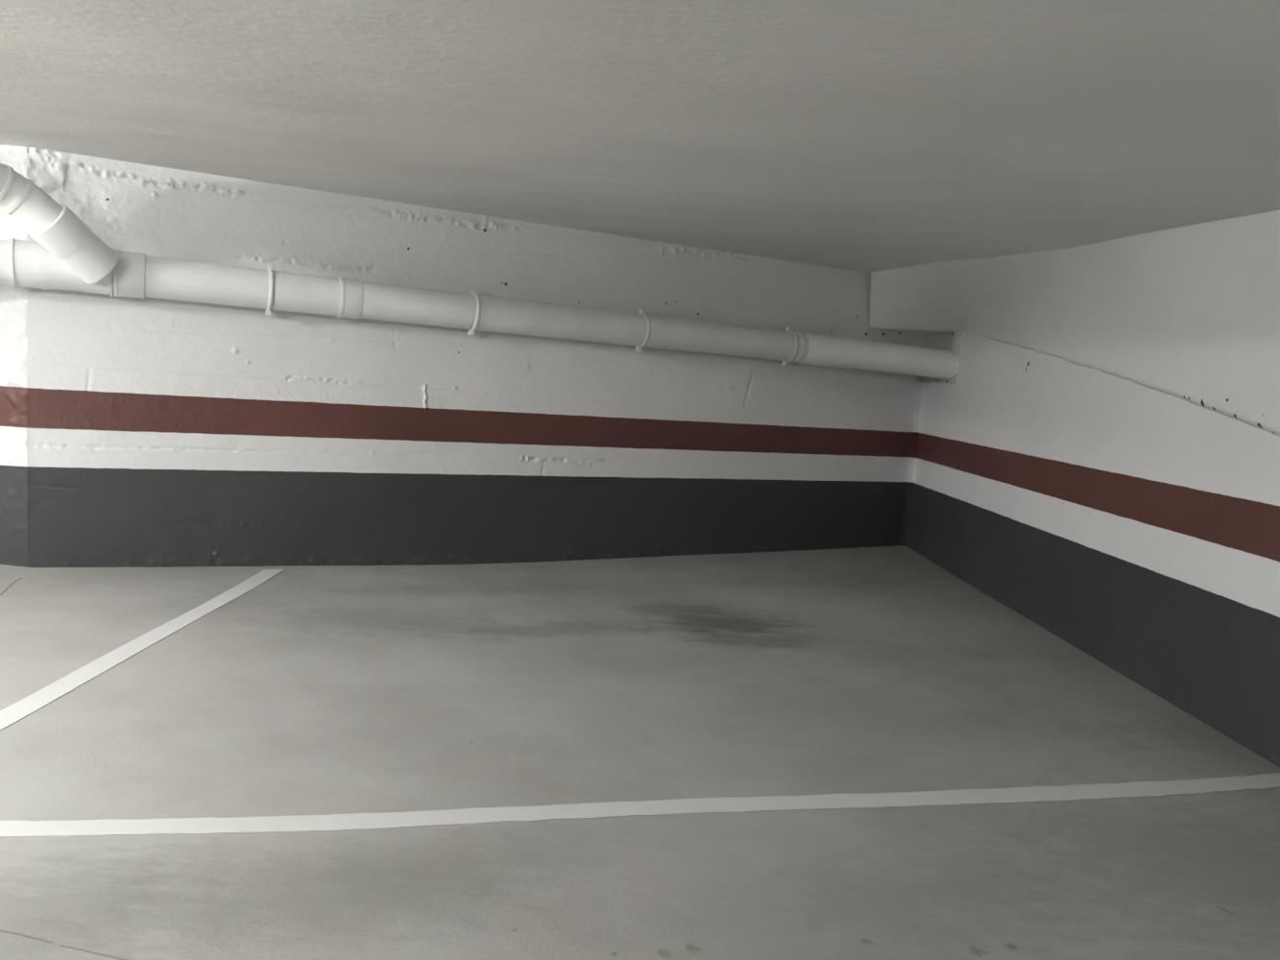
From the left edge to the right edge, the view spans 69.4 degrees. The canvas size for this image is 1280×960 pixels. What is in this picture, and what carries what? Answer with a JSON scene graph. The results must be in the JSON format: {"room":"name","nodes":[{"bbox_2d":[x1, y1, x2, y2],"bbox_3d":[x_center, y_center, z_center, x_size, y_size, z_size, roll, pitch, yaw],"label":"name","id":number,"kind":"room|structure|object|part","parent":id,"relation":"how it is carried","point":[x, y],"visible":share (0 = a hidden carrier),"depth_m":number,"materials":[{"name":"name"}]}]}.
{"room":"parking garage","nodes":[
{"label":"parking garage","id":0,"kind":"room"},
{"bbox_2d":[0,144,27,567],"bbox_3d":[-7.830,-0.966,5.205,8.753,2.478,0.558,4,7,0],"label":"pillar","id":1,"kind":"structure","parent":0,"point":[13,301],"depth_m":5.25,"materials":[{"name":"paint"}]},
{"bbox_2d":[26,146,923,567],"bbox_3d":[-0.531,-0.605,6.870,6.088,2.478,3.334,4,7,0],"label":"wall","id":2,"kind":"structure","parent":0,"point":[162,432],"depth_m":6.27,"materials":[{"name":"paint"}]},
{"bbox_2d":[0,163,959,379],"bbox_3d":[-1.173,-1.191,5.147,9.174,0.773,2.177,0,8,-30],"label":"drain pipe","id":3,"kind":"object","parent":2,"relation":"attached to","point":[64,253],"visible":1,"depth_m":5.75,"materials":[{"name":"white plastic"}]},
{"bbox_2d":[28,204,91,258],"bbox_3d":[-3.037,-1.302,4.843,0.236,0.281,0.268,8,8,30],"label":"pipe","id":4,"kind":"object","parent":3,"relation":"attached to","point":[60,232],"depth_m":4.77,"materials":[{"name":"white plastic"}]},
{"bbox_3d":[-2.973,-1.208,4.971,0.222,0.295,0.290,8,8,31],"label":"branch arm","id":5,"kind":"part","parent":3,"relation":"part of"},
{"bbox_2d":[0,545,1279,959],"bbox_3d":[-3.900,1.030,0.880,17.580,0.069,18.240,4,7,0],"label":"floor","id":6,"kind":"structure","parent":0,"point":[314,689],"depth_m":3.29,"materials":[{"name":"concrete"}]},
{"bbox_2d":[0,568,285,730],"bbox_3d":[-2.308,0.762,4.160,0.202,0.031,3.556,4,7,0],"label":"parking line","id":7,"kind":"object","parent":6,"relation":"on","point":[31,704],"visible":1,"depth_m":4.02,"materials":[{"name":"white paint"}]},
{"bbox_2d":[0,772,1279,837],"bbox_3d":[0.251,1.072,3.064,4.911,0.004,0.162,3,7,-13],"label":"parking line","id":8,"kind":"object","parent":6,"relation":"on","point":[480,815],"visible":1,"depth_m":2.97,"materials":[{"name":"white paint"}]},
{"bbox_2d":[0,0,1279,273],"bbox_3d":[-3.760,-1.195,0.619,17.520,0.282,18.240,4,7,0],"label":"ceiling","id":9,"kind":"structure","parent":0,"point":[868,136],"depth_m":2.80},
{"bbox_2d":[905,331,1279,767],"bbox_3d":[2.946,0.435,0.276,0.265,2.478,16.200,4,7,-3],"label":"wall","id":10,"kind":"structure","parent":0,"point":[1136,525],"depth_m":5.07,"materials":[{"name":"paint"}]},
{"bbox_2d":[918,331,961,383],"bbox_3d":[2.557,-1.042,7.863,0.081,0.431,0.780,4,7,-3],"label":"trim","id":11,"kind":"structure","parent":10,"relation":"attached to","point":[949,341],"depth_m":7.72,"materials":[{"name":"white paint"}]},
{"bbox_2d":[869,210,1279,436],"bbox_3d":[2.746,-0.515,4.661,1.816,1.641,8.415,4,7,0],"label":"beam","id":12,"kind":"structure","parent":10,"relation":"attached to","point":[1191,313],"depth_m":4.56,"materials":[{"name":"paint"}]}
]}

